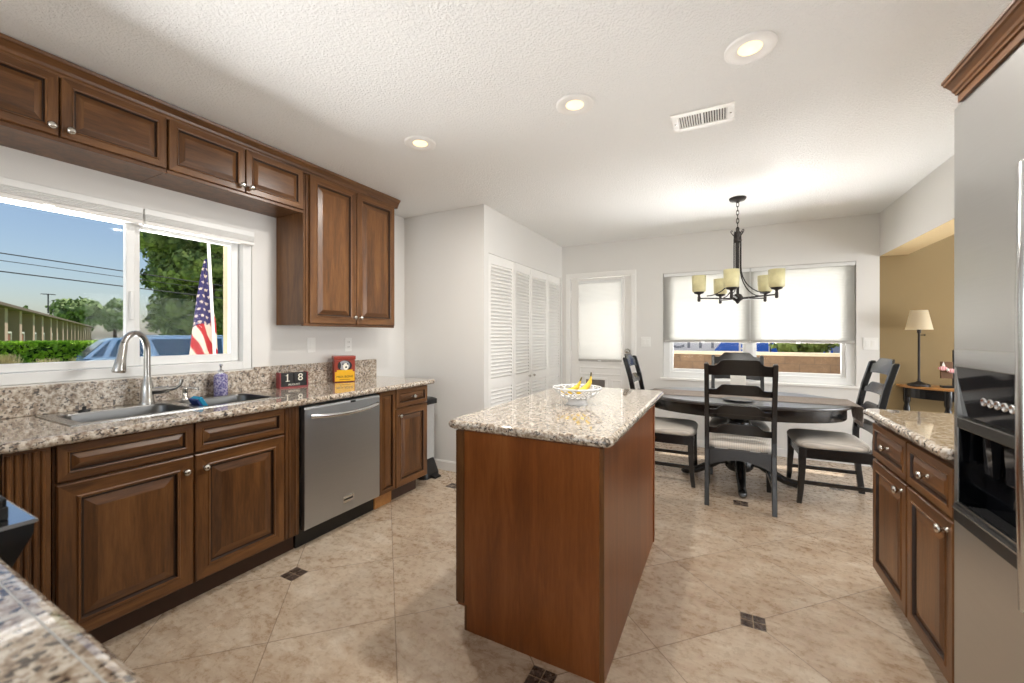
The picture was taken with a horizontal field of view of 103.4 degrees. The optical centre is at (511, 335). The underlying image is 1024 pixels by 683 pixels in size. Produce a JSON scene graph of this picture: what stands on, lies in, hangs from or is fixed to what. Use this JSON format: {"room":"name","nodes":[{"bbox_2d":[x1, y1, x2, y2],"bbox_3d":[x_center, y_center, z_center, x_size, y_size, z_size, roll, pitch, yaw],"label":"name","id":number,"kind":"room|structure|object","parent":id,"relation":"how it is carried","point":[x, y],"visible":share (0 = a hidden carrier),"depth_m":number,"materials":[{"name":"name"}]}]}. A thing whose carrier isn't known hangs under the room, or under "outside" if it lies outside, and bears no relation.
{"room":"kitchen","nodes":[
{"label":"kitchen","id":0,"kind":"room"},
{"bbox_2d":[0,145,403,387],"bbox_3d":[-2.752,0.045,1.212,0.140,2.530,6.800,0,0,28],"label":"wall","id":1,"kind":"structure","parent":0,"point":[272,344],"depth_m":2.88,"materials":[{"name":"white paint"}]},
{"bbox_2d":[0,53,165,181],"bbox_3d":[-2.131,-1.011,1.855,0.360,0.298,0.790,0,0,28],"label":"upper cabinet","id":2,"kind":"object","parent":1,"relation":"attached to","point":[44,114],"visible":1,"depth_m":1.86,"materials":[{"name":"brown wood"}]},
{"bbox_2d":[0,33,400,208],"bbox_3d":[-1.611,-1.179,2.540,0.076,0.069,2.500,0,0,28],"label":"crown molding","id":3,"kind":"structure","parent":2,"relation":"attached to","point":[9,46],"depth_m":2.11,"materials":[{"name":"brown wood"}]},
{"bbox_2d":[0,199,250,385],"bbox_3d":[-2.176,-0.246,2.289,0.102,0.953,1.298,0,0,28],"label":"window","id":4,"kind":"structure","parent":1,"relation":"in","point":[238,356],"depth_m":2.33,"materials":[{"name":"white plastic"}]},
{"bbox_2d":[0,176,142,224],"bbox_3d":[-2.245,-0.674,1.982,0.059,0.094,0.683,0,0,28],"label":"window shade","id":5,"kind":"object","parent":4,"relation":"attached to","point":[10,189],"visible":1,"depth_m":2.01,"materials":[{"name":"white fabric"}]},
{"bbox_2d":[142,208,254,245],"bbox_3d":[-1.944,-0.674,2.557,0.059,0.094,0.603,0,0,28],"label":"window shade","id":6,"kind":"object","parent":4,"relation":"attached to","point":[151,218],"visible":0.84,"depth_m":2.50,"materials":[{"name":"white fabric"}]},
{"bbox_2d":[0,359,376,418],"bbox_3d":[-2.031,0.300,2.415,0.021,0.160,3.200,0,0,28],"label":"backsplash","id":7,"kind":"structure","parent":1,"relation":"attached to","point":[22,401],"depth_m":2.23,"materials":[{"name":"stone"}]},
{"bbox_2d":[140,119,302,217],"bbox_3d":[-1.766,-1.011,2.554,0.360,0.298,0.784,0,0,28],"label":"upper cabinet","id":8,"kind":"object","parent":1,"relation":"attached to","point":[200,164],"visible":0.95,"depth_m":2.44,"materials":[{"name":"brown wood"}]},
{"bbox_2d":[223,246,227,353],"bbox_3d":[-2.003,0.185,2.903,0.070,2.950,0.090,0,0,28],"label":"trim","id":9,"kind":"structure","parent":1,"relation":"attached to","point":[225,248],"depth_m":2.87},
{"bbox_2d":[307,338,315,352],"bbox_3d":[-1.607,0.074,3.240,0.010,0.120,0.074,0,0,28],"label":"light switch","id":10,"kind":"object","parent":1,"relation":"attached to","point":[311,342],"visible":1,"depth_m":3.24,"materials":[{"name":"white plastic"}]},
{"bbox_2d":[276,173,393,327],"bbox_3d":[-1.378,-0.615,3.297,0.360,1.090,0.883,0,0,28],"label":"upper cabinet","id":11,"kind":"object","parent":1,"relation":"attached to","point":[335,257],"visible":1,"depth_m":3.06,"materials":[{"name":"brown wood"}]},
{"bbox_2d":[345,338,351,351],"bbox_3d":[-1.440,0.078,3.561,0.009,0.120,0.074,0,0,28],"label":"wall outlet","id":12,"kind":"object","parent":1,"relation":"attached to","point":[348,341],"visible":1,"depth_m":3.56,"materials":[{"name":"white plastic"}]},
{"bbox_2d":[404,206,472,461],"bbox_3d":[-0.775,0.045,4.083,0.985,2.530,0.120,0,0,28],"label":"wall","id":13,"kind":"structure","parent":0,"point":[438,246],"depth_m":3.97,"materials":[{"name":"white paint"}]},
{"bbox_2d":[434,458,455,471],"bbox_3d":[-0.690,1.262,3.964,0.965,0.095,0.013,0,0,28],"label":"baseboard","id":14,"kind":"structure","parent":13,"relation":"attached to","point":[441,464],"depth_m":3.93,"materials":[{"name":"white paint"}]},
{"bbox_2d":[0,0,1012,246],"bbox_3d":[1.270,-1.295,0.346,8.070,0.150,8.990,0,0,28],"label":"ceiling","id":15,"kind":"structure","parent":0,"point":[849,110],"depth_m":2.02,"materials":[{"name":"white paint"}]},
{"bbox_2d":[404,135,435,150],"bbox_3d":[-0.581,-1.215,2.560,0.196,0.010,0.196,0,0,28],"label":"recessed light","id":16,"kind":"object","parent":15,"relation":"in","point":[419,143],"visible":1,"depth_m":2.54,"materials":[{"name":"white paint"}]},
{"bbox_2d":[556,94,593,115],"bbox_3d":[0.331,-1.215,2.134,0.196,0.010,0.196,0,0,28],"label":"recessed light","id":17,"kind":"object","parent":15,"relation":"in","point":[581,103],"visible":1,"depth_m":2.12,"materials":[{"name":"white paint"}]},
{"bbox_2d":[670,101,734,133],"bbox_3d":[1.065,-1.216,2.262,0.316,0.008,0.212,0,0,28],"label":"ceiling vent","id":18,"kind":"object","parent":15,"relation":"in","point":[724,112],"visible":1,"depth_m":2.26,"materials":[{"name":"white metal"}]},
{"bbox_2d":[692,195,784,303],"bbox_3d":[1.977,-0.751,3.577,0.705,0.936,0.708,0,0,28],"label":"chandelier","id":19,"kind":"object","parent":15,"relation":"hanging from","point":[775,279],"visible":1,"depth_m":3.56,"materials":[{"name":"brown metal"}]},
{"bbox_2d":[724,30,777,64],"bbox_3d":[1.008,-1.215,1.713,0.196,0.010,0.196,0,0,28],"label":"recessed light","id":20,"kind":"object","parent":15,"relation":"in","point":[737,52],"visible":1,"depth_m":1.70,"materials":[{"name":"white paint"}]},
{"bbox_2d":[473,204,561,411],"bbox_3d":[-0.177,0.045,4.860,0.885,2.530,2.050,0,0,28],"label":"wall","id":21,"kind":"structure","parent":0,"point":[494,233],"depth_m":3.80,"materials":[{"name":"white paint"}]},
{"bbox_2d":[488,253,559,278],"bbox_3d":[0.188,-0.776,4.680,0.048,0.018,1.910,0,0,28],"label":"door track","id":22,"kind":"object","parent":21,"relation":"attached to","point":[488,253],"visible":0.43,"depth_m":4.51,"materials":[{"name":"white paint"}]},
{"bbox_2d":[488,255,530,407],"bbox_3d":[-0.003,0.263,4.246,0.063,2.055,0.940,0,0,28],"label":"door","id":23,"kind":"structure","parent":22,"relation":"hanging from","point":[509,375],"depth_m":4.14,"materials":[{"name":"white paint"}]},
{"bbox_2d":[530,270,559,394],"bbox_3d":[0.435,0.263,5.085,0.061,2.055,0.938,0,0,28],"label":"door","id":24,"kind":"structure","parent":22,"relation":"hanging from","point":[544,288],"depth_m":5.00,"materials":[{"name":"white paint"}]},
{"bbox_2d":[102,442,947,682],"bbox_3d":[1.270,1.370,0.346,8.070,0.120,8.990,0,0,28],"label":"floor","id":25,"kind":"structure","parent":0,"point":[729,590],"depth_m":1.93,"materials":[{"name":"tile"}]},
{"bbox_2d":[0,495,37,567],"bbox_3d":[-1.482,0.824,0.729,0.764,0.972,0.680,0,0,28],"label":"range","id":26,"kind":"object","parent":25,"relation":"on","point":[16,524],"visible":0.96,"depth_m":0.83,"materials":[{"name":"black metal"}]},
{"bbox_2d":[0,500,37,531],"bbox_3d":[-1.484,0.384,0.725,0.764,0.008,0.671,0,0,28],"label":"cooktop","id":27,"kind":"object","parent":26,"relation":"in","point":[17,519],"depth_m":0.84,"materials":[{"name":"glass"}]},
{"bbox_2d":[0,447,50,600],"bbox_3d":[-2.159,0.867,1.230,0.887,0.887,0.940,0,0,28],"label":"base cabinet","id":28,"kind":"object","parent":25,"relation":"on","point":[25,476],"visible":0.47,"depth_m":1.51,"materials":[{"name":"brown wood"}]},
{"bbox_2d":[0,359,434,454],"bbox_3d":[-1.636,0.320,2.229,0.893,0.200,3.235,0,0,28],"label":"countertop","id":29,"kind":"structure","parent":28,"relation":"on","point":[20,430],"depth_m":2.13,"materials":[{"name":"stone"}]},
{"bbox_2d":[111,331,183,404],"bbox_3d":[-1.989,0.174,2.186,0.129,0.404,0.340,0,0,12],"label":"faucet","id":30,"kind":"object","parent":29,"relation":"on","point":[147,389],"visible":1,"depth_m":2.21,"materials":[{"name":"grey metal"}]},
{"bbox_2d":[35,392,284,426],"bbox_3d":[-1.826,0.469,2.206,0.450,0.186,0.930,0,0,28],"label":"sink","id":31,"kind":"object","parent":29,"relation":"in","point":[75,418],"visible":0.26,"depth_m":2.15,"materials":[{"name":"grey metal"}]},
{"bbox_2d":[78,406,90,411],"bbox_3d":[-2.133,0.363,2.017,0.044,0.025,0.044,0,0,28],"label":"stopper","id":32,"kind":"object","parent":31,"relation":"on","point":[83,409],"visible":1,"depth_m":2.01,"materials":[{"name":"black plastic"}]},
{"bbox_2d":[180,387,198,399],"bbox_3d":[-1.907,0.339,2.396,0.097,0.074,0.043,0,0,-6],"label":"soap pump","id":33,"kind":"object","parent":31,"relation":"on","point":[184,389],"visible":0.96,"depth_m":2.38,"materials":[{"name":"silver metal"}]},
{"bbox_2d":[188,396,207,405],"bbox_3d":[-1.746,0.386,2.262,0.090,0.096,0.074,0,0,28],"label":"sponge","id":34,"kind":"object","parent":31,"relation":"in","point":[195,400],"visible":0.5,"depth_m":2.23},
{"bbox_2d":[213,364,227,395],"bbox_3d":[-1.854,0.278,2.576,0.079,0.196,0.076,0,0,28],"label":"soap bottle","id":35,"kind":"object","parent":31,"relation":"on","point":[220,380],"visible":1,"depth_m":2.55,"materials":[{"name":"purple plastic"}]},
{"bbox_2d":[276,371,307,388],"bbox_3d":[-1.624,0.324,2.992,0.070,0.112,0.198,0,0,42],"label":"calendar","id":36,"kind":"object","parent":29,"relation":"on","point":[294,379],"visible":1,"depth_m":2.96,"materials":[{"name":"red paint"}]},
{"bbox_2d":[332,355,355,381],"bbox_3d":[-1.400,0.272,3.366,0.171,0.214,0.107,0,0,-32],"label":"tin","id":37,"kind":"object","parent":29,"relation":"on","point":[343,366],"visible":1,"depth_m":3.32,"materials":[{"name":"red metal"}]},
{"bbox_2d":[338,360,351,369],"bbox_3d":[-1.373,0.246,3.324,0.112,0.088,0.001,0,0,-32],"label":"picture","id":38,"kind":"object","parent":37,"relation":"on","point":[342,364],"depth_m":3.32,"materials":[{"name":"white paper"}]},
{"bbox_2d":[51,406,298,643],"bbox_3d":[-1.796,0.867,2.148,0.680,0.887,1.021,0,0,28],"label":"base cabinet","id":39,"kind":"object","parent":25,"relation":"on","point":[145,524],"visible":0.91,"depth_m":1.87,"materials":[{"name":"brown wood"}]},
{"bbox_2d":[293,393,379,548],"bbox_3d":[-1.389,0.867,2.873,0.718,0.886,0.626,0,0,28],"label":"dishwasher","id":40,"kind":"object","parent":25,"relation":"on","point":[339,439],"visible":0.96,"depth_m":2.68,"materials":[{"name":"silver metal"}]},
{"bbox_2d":[373,385,426,509],"bbox_3d":[-1.134,0.867,3.416,0.680,0.887,0.560,0,0,28],"label":"base cabinet","id":41,"kind":"object","parent":25,"relation":"on","point":[403,412],"visible":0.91,"depth_m":3.25,"materials":[{"name":"brown wood"}]},
{"bbox_2d":[417,396,440,479],"bbox_3d":[-0.855,0.945,3.816,0.390,0.730,0.228,0,0,28],"label":"bin","id":42,"kind":"object","parent":25,"relation":"on","point":[432,470],"visible":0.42,"depth_m":3.77,"materials":[{"name":"grey plastic"}]},
{"bbox_2d":[456,405,654,682],"bbox_3d":[0.310,0.866,2.217,0.726,0.888,1.223,0,0,28],"label":"kitchen island","id":43,"kind":"object","parent":25,"relation":"on","point":[554,540],"visible":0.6,"depth_m":1.67,"materials":[{"name":"brown wood"}]},
{"bbox_2d":[449,386,663,447],"bbox_3d":[0.378,0.400,2.318,0.753,0.040,1.492,0,0,28],"label":"island countertop","id":44,"kind":"structure","parent":43,"relation":"on","point":[545,415],"depth_m":1.91,"materials":[{"name":"stone"}]},
{"bbox_2d":[552,384,601,405],"bbox_3d":[0.363,0.331,2.253,0.277,0.098,0.277,0,0,28],"label":"fruit bowl","id":45,"kind":"object","parent":44,"relation":"on","point":[574,399],"visible":0.95,"depth_m":2.20,"materials":[{"name":"white ceramic"}]},
{"bbox_2d":[561,377,581,394],"bbox_3d":[0.318,0.280,2.251,0.148,0.101,0.035,0,0,0],"label":"banana","id":46,"kind":"object","parent":45,"relation":"on","point":[576,387],"visible":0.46,"depth_m":2.24,"materials":[{"name":"yellow food"}]},
{"bbox_2d":[576,372,591,393],"bbox_3d":[0.394,0.268,2.280,0.125,0.123,0.035,0,0,-15],"label":"banana","id":47,"kind":"object","parent":45,"relation":"on","point":[587,385],"visible":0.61,"depth_m":2.28,"materials":[{"name":"yellow food"}]},
{"bbox_2d":[623,353,697,487],"bbox_3d":[1.410,0.743,3.844,0.639,1.134,0.508,0,0,28],"label":"dining chair","id":48,"kind":"object","parent":25,"relation":"on","point":[667,430],"visible":0.6,"depth_m":3.63,"materials":[{"name":"black paint"}]},
{"bbox_2d":[655,417,697,435],"bbox_3d":[1.482,0.836,3.807,0.477,0.077,0.493,0,0,28],"label":"seat cushion","id":49,"kind":"object","parent":48,"relation":"on","point":[664,426],"depth_m":3.63,"materials":[{"name":"fabric"}]},
{"bbox_2d":[709,352,769,474],"bbox_3d":[2.228,0.743,3.995,0.508,1.134,0.639,0,0,28],"label":"dining chair","id":50,"kind":"object","parent":25,"relation":"on","point":[715,421],"visible":0.26,"depth_m":4.17,"materials":[{"name":"black paint"}]},
{"bbox_2d":[709,417,769,431],"bbox_3d":[2.191,0.836,3.923,0.493,0.077,0.477,0,0,28],"label":"seat cushion","id":51,"kind":"object","parent":50,"relation":"on","point":[715,421],"depth_m":3.80,"materials":[{"name":"fabric"}]},
{"bbox_2d":[704,359,778,516],"bbox_3d":[1.810,0.743,3.232,0.508,1.134,0.639,0,0,28],"label":"dining chair","id":52,"kind":"object","parent":25,"relation":"on","point":[729,436],"visible":1,"depth_m":3.04,"materials":[{"name":"black paint"}]},
{"bbox_2d":[709,432,770,452],"bbox_3d":[1.848,0.836,3.303,0.493,0.077,0.477,0,0,28],"label":"seat cushion","id":53,"kind":"object","parent":52,"relation":"on","point":[720,440],"depth_m":3.13,"materials":[{"name":"fabric"}]},
{"bbox_2d":[649,387,854,497],"bbox_3d":[2.056,0.926,3.665,1.610,0.763,1.070,0,0,28],"label":"dining table","id":54,"kind":"object","parent":25,"relation":"on","point":[787,412],"visible":0.48,"depth_m":3.36,"materials":[{"name":"black paint"}]},
{"bbox_2d":[653,388,703,396],"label":"table runner","id":55,"kind":"object","parent":54,"relation":"on","point":[666,391],"depth_m":3.86,"materials":[{"name":"fabric"}]},
{"bbox_2d":[730,375,745,384],"bbox_3d":[2.169,0.461,3.882,0.130,0.162,0.050,0,0,28],"label":"box","id":56,"kind":"object","parent":54,"relation":"on","point":[734,380],"visible":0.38,"depth_m":3.86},
{"bbox_2d":[722,397,753,401],"bbox_3d":[1.897,0.537,3.392,0.240,0.016,0.240,0,0,28],"label":"serving dish","id":57,"kind":"object","parent":54,"relation":"on","point":[735,399],"visible":1,"depth_m":3.41,"materials":[{"name":"white ceramic"}]},
{"bbox_2d":[709,394,771,400],"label":"table runner","id":58,"kind":"object","parent":54,"relation":"on","point":[710,395],"depth_m":3.55,"materials":[{"name":"fabric"}]},
{"bbox_2d":[778,395,863,426],"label":"table runner","id":59,"kind":"object","parent":54,"relation":"on","point":[857,413],"depth_m":3.33,"materials":[{"name":"fabric"}]},
{"bbox_2d":[786,358,899,503],"bbox_3d":[2.624,0.743,3.257,0.639,1.134,0.508,0,0,25],"label":"dining chair","id":60,"kind":"object","parent":25,"relation":"on","point":[808,443],"visible":0.77,"depth_m":3.15,"materials":[{"name":"black paint"}]},
{"bbox_2d":[787,428,869,452],"bbox_3d":[2.551,0.836,3.291,0.477,0.077,0.493,0,0,25],"label":"seat cushion","id":61,"kind":"object","parent":60,"relation":"on","point":[812,440],"depth_m":3.14,"materials":[{"name":"fabric"}]},
{"bbox_2d":[873,422,953,682],"bbox_3d":[1.961,0.867,1.582,0.708,0.887,0.836,0,0,28],"label":"base cabinet","id":62,"kind":"object","parent":25,"relation":"on","point":[913,487],"visible":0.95,"depth_m":1.61,"materials":[{"name":"brown wood"}]},
{"bbox_2d":[863,408,953,460],"bbox_3d":[1.974,0.400,1.594,0.722,0.040,0.877,0,0,28],"label":"countertop","id":63,"kind":"structure","parent":62,"relation":"on","point":[932,431],"depth_m":1.71,"materials":[{"name":"stone"}]},
{"bbox_2d":[896,384,953,413],"bbox_3d":[4.087,0.889,3.568,0.950,0.842,0.365,0,0,28],"label":"console table","id":64,"kind":"object","parent":25,"relation":"on","point":[935,392],"visible":0.31,"depth_m":3.68,"materials":[{"name":"brown wood"}]},
{"bbox_2d":[905,310,933,386],"bbox_3d":[3.791,0.116,3.768,0.190,0.705,0.190,0,0,28],"label":"table lamp","id":65,"kind":"object","parent":64,"relation":"on","point":[918,320],"visible":1,"depth_m":3.73,"materials":[{"name":"beige fabric"}]},
{"bbox_2d":[940,350,953,387],"bbox_3d":[3.927,0.298,3.635,0.115,0.340,0.060,0,0,28],"label":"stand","id":66,"kind":"object","parent":64,"relation":"on","point":[950,365],"visible":0.75,"depth_m":3.63,"materials":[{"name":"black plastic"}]},
{"bbox_2d":[938,362,953,372],"bbox_3d":[3.893,0.283,3.618,0.120,0.101,0.034,0,0,28],"label":"bow","id":67,"kind":"object","parent":66,"relation":"hanging from","point":[943,367],"visible":0.94,"depth_m":3.62,"materials":[{"name":"pink fabric"}]},
{"bbox_2d":[952,42,1023,682],"bbox_3d":[1.559,0.267,0.785,0.803,2.046,0.935,0,0,28],"label":"refrigerator","id":68,"kind":"object","parent":25,"relation":"on","point":[988,506],"visible":1,"depth_m":1.19,"materials":[{"name":"silver metal"}]},
{"bbox_2d":[941,0,1023,102],"bbox_3d":[1.554,-0.799,0.733,0.804,0.082,0.938,0,0,28],"label":"crown molding","id":69,"kind":"structure","parent":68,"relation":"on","point":[1005,35],"depth_m":1.13,"materials":[{"name":"brown wood"}]},
{"bbox_3d":[-0.718,0.867,0.138,1.100,0.887,0.739,0,0,28],"label":"base cabinet","id":70,"kind":"object","parent":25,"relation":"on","visible":0},
{"bbox_2d":[0,558,146,682],"bbox_3d":[-0.706,0.400,0.141,1.142,0.040,0.836,0,0,28],"label":"countertop","id":71,"kind":"structure","parent":70,"relation":"on","point":[40,643],"depth_m":0.49,"materials":[{"name":"stone"}]},
{"bbox_2d":[562,213,953,449],"bbox_3d":[3.417,0.045,4.217,7.850,2.530,0.140,0,0,28],"label":"wall","id":72,"kind":"structure","parent":0,"point":[856,238],"depth_m":4.19,"materials":[{"name":"white paint"}]},
{"bbox_2d":[571,276,630,388],"bbox_3d":[1.152,0.265,5.324,0.811,2.067,0.115,0,0,28],"label":"door","id":73,"kind":"structure","parent":72,"relation":"in","point":[604,374],"depth_m":5.32,"materials":[{"name":"white paint"}]},
{"bbox_2d":[578,279,621,361],"bbox_3d":[1.150,-0.196,5.310,0.580,1.068,0.029,0,0,28],"label":"door shade","id":74,"kind":"object","parent":73,"relation":"attached to","point":[600,301],"visible":1,"depth_m":5.31,"materials":[{"name":"white fabric"}]},
{"bbox_2d":[566,270,635,388],"bbox_3d":[1.152,0.237,5.314,0.930,2.145,0.014,0,0,28],"label":"door frame","id":75,"kind":"structure","parent":72,"relation":"attached to","point":[632,273],"depth_m":5.28,"materials":[{"name":"white paint"}]},
{"bbox_2d":[641,337,650,346],"bbox_3d":[1.670,0.075,5.045,0.116,0.120,0.010,0,0,28],"label":"light switch","id":76,"kind":"object","parent":72,"relation":"attached to","point":[645,341],"visible":1,"depth_m":5.04,"materials":[{"name":"white plastic"}]},
{"bbox_2d":[660,269,859,388],"bbox_3d":[2.692,-0.112,4.568,1.910,1.293,0.150,0,0,28],"label":"window","id":77,"kind":"structure","parent":72,"relation":"in","point":[846,378],"depth_m":4.38,"materials":[{"name":"white plastic"}]},
{"bbox_2d":[664,268,749,342],"bbox_3d":[2.264,-0.336,4.750,0.912,0.840,0.040,0,0,28],"label":"window shade","id":78,"kind":"object","parent":77,"relation":"attached to","point":[686,319],"visible":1,"depth_m":4.75,"materials":[{"name":"white fabric"}]},
{"bbox_2d":[751,261,855,343],"bbox_3d":[3.082,-0.336,4.322,0.918,0.840,0.040,0,0,28],"label":"window shade","id":79,"kind":"object","parent":77,"relation":"attached to","point":[816,302],"visible":1,"depth_m":4.29,"materials":[{"name":"white fabric"}]},
{"bbox_2d":[659,440,870,466],"bbox_3d":[2.167,1.268,4.784,3.340,0.085,0.013,0,0,28],"label":"baseboard","id":80,"kind":"structure","parent":72,"relation":"attached to","point":[700,443],"depth_m":4.37,"materials":[{"name":"white paint"}]},
{"bbox_2d":[863,338,877,349],"bbox_3d":[3.586,0.080,4.044,0.116,0.120,0.010,0,0,28],"label":"light switch","id":81,"kind":"object","parent":72,"relation":"attached to","point":[868,343],"visible":1,"depth_m":4.04,"materials":[{"name":"white plastic"}]},
{"bbox_2d":[880,155,953,255],"bbox_3d":[2.954,-1.004,2.456,0.211,0.432,3.410,0,0,28],"label":"wall","id":82,"kind":"structure","parent":0,"point":[923,216],"depth_m":3.22,"materials":[{"name":"white paint"}]},
{"bbox_3d":[-2.060,1.650,16.873,13.120,0.020,52.000,0,0,28],"label":"driveway","id":83,"kind":"object","parent":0,"visible":0},
{"bbox_2d":[75,335,222,365],"bbox_3d":[-9.009,0.812,11.715,1.860,1.656,5.000,0,0,40],"label":"car","id":84,"kind":"object","parent":83,"relation":"on","point":[161,345],"visible":0.09,"depth_m":10.33,"materials":[{"name":"blue paint"}]},
{"bbox_2d":[207,243,215,353],"bbox_3d":[-2.312,0.401,3.158,0.029,2.479,0.170,0,0,10],"label":"flag pole","id":85,"kind":"object","parent":83,"relation":"on","point":[208,244],"visible":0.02,"depth_m":3.11,"materials":[{"name":"white metal"}]},
{"bbox_2d":[189,259,217,362],"bbox_3d":[-2.371,-0.150,3.107,0.033,0.880,0.204,0,0,28],"label":"flag","id":86,"kind":"object","parent":85,"relation":"hanging from","point":[201,338],"visible":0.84,"depth_m":3.10,"materials":[{"name":"multicoloured fabric"}]},
{"bbox_2d":[673,342,832,352],"bbox_3d":[4.625,-0.115,11.227,6.800,3.550,2.216,0,0,28],"label":"box truck","id":87,"kind":"object","parent":83,"relation":"on","point":[677,346],"visible":0.13,"depth_m":9.81,"materials":[{"name":"white metal"}]},
{"bbox_3d":[-76.102,1.710,73.613,196.920,0.100,180.000,0,0,28],"label":"lawn","id":88,"kind":"structure","parent":0,"visible":0},
{"bbox_2d":[0,354,24,363],"bbox_3d":[-13.442,1.067,10.753,0.703,1.190,0.694,0,0,28],"label":"clump","id":89,"kind":"object","parent":88,"relation":"on","point":[4,360],"visible":0.13,"depth_m":10.74,"materials":[{"name":"plant"}]},
{"bbox_2d":[32,358,62,362],"bbox_3d":[-13.362,1.148,11.637,0.680,1.028,0.678,0,0,28],"label":"clump","id":90,"kind":"object","parent":88,"relation":"on","point":[44,360],"visible":0.06,"depth_m":11.60,"materials":[{"name":"plant"}]},
{"bbox_2d":[0,301,95,340],"bbox_3d":[-63.486,-0.365,54.868,5.900,4.050,101.000,0,0,-44],"label":"apartment building","id":91,"kind":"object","parent":88,"relation":"on","point":[16,322],"visible":0.82,"depth_m":33.88,"materials":[{"name":"brown brick"}]},
{"bbox_2d":[45,294,55,312],"bbox_3d":[-45.059,-3.140,39.340,0.378,1.900,1.000,0,0,28],"label":"roof antenna","id":92,"kind":"object","parent":91,"relation":"on","point":[45,294],"visible":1,"depth_m":39.36,"materials":[{"name":"black metal"}]},
{"bbox_2d":[0,340,97,362],"bbox_3d":[-13.899,0.897,15.695,1.335,1.538,11.054,0,0,28],"label":"hedge","id":93,"kind":"object","parent":88,"relation":"on","point":[29,351],"visible":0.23,"depth_m":12.81,"materials":[{"name":"green plant"}]},
{"bbox_2d":[45,296,105,331],"bbox_3d":[-105.850,-4.112,99.226,12.479,11.589,11.826,0,0,28],"label":"tree","id":94,"kind":"object","parent":88,"relation":"on","point":[80,310],"visible":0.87,"depth_m":96.26,"materials":[{"name":"green plant"}]},
{"bbox_2d":[92,297,122,337],"bbox_3d":[-89.587,-3.507,91.644,6.841,10.362,7.101,0,0,28],"label":"tree","id":95,"kind":"object","parent":88,"relation":"on","point":[112,319],"visible":0.59,"depth_m":90.14,"materials":[{"name":"green plant"}]},
{"bbox_2d":[140,231,222,336],"bbox_3d":[-16.030,-3.577,21.701,6.451,10.498,6.713,0,0,-32],"label":"tree","id":96,"kind":"object","parent":88,"relation":"on","point":[169,256],"visible":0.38,"depth_m":19.29,"materials":[{"name":"green plant"}]},
{"bbox_3d":[-20.646,-1.515,4.018,0.348,6.350,0.280,0,0,28],"label":"utility pole","id":97,"kind":"object","parent":88,"relation":"on","visible":0},
{"bbox_2d":[0,260,221,290],"bbox_3d":[-15.259,-2.273,13.897,0.024,1.199,22.501,0,0,28],"label":"power line","id":98,"kind":"object","parent":97,"relation":"attached to","point":[0,260],"visible":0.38,"depth_m":14.31,"materials":[{"name":"black metal"}]},
{"bbox_2d":[0,271,222,298],"bbox_3d":[-15.259,-1.933,13.897,0.042,1.215,22.502,0,0,28],"label":"power line","id":99,"kind":"object","parent":97,"relation":"attached to","point":[0,271],"visible":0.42,"depth_m":14.31,"materials":[{"name":"black metal"}]},
{"bbox_2d":[0,252,222,285],"bbox_3d":[-15.259,-2.503,13.897,0.038,1.211,22.502,0,0,28],"label":"power line","id":100,"kind":"object","parent":97,"relation":"attached to","point":[0,252],"visible":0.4,"depth_m":14.35,"materials":[{"name":"black metal"}]},
{"label":"outside","id":101,"kind":"structure","parent":0,"visible":0},
{"bbox_3d":[27.078,1.710,22.746,33.070,0.100,54.600,0,0,28],"label":"yard","id":102,"kind":"structure","parent":101,"visible":0},
{"bbox_2d":[673,351,839,373],"bbox_3d":[4.638,0.970,6.716,12.040,1.380,0.260,0,0,28],"label":"wall","id":103,"kind":"structure","parent":102,"relation":"on","point":[827,363],"depth_m":6.66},
{"bbox_2d":[768,343,839,352],"bbox_3d":[5.551,0.632,7.631,1.315,2.055,0.788,0,0,28],"label":"shrub","id":104,"kind":"object","parent":102,"relation":"on","point":[781,347],"visible":0.13,"depth_m":7.51,"materials":[{"name":"green plant"}]},
{"bbox_2d":[832,343,839,352],"bbox_3d":[12.655,-0.815,12.343,7.600,4.950,7.200,0,0,28],"label":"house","id":105,"kind":"structure","parent":102,"relation":"on","point":[836,349],"depth_m":10.81,"materials":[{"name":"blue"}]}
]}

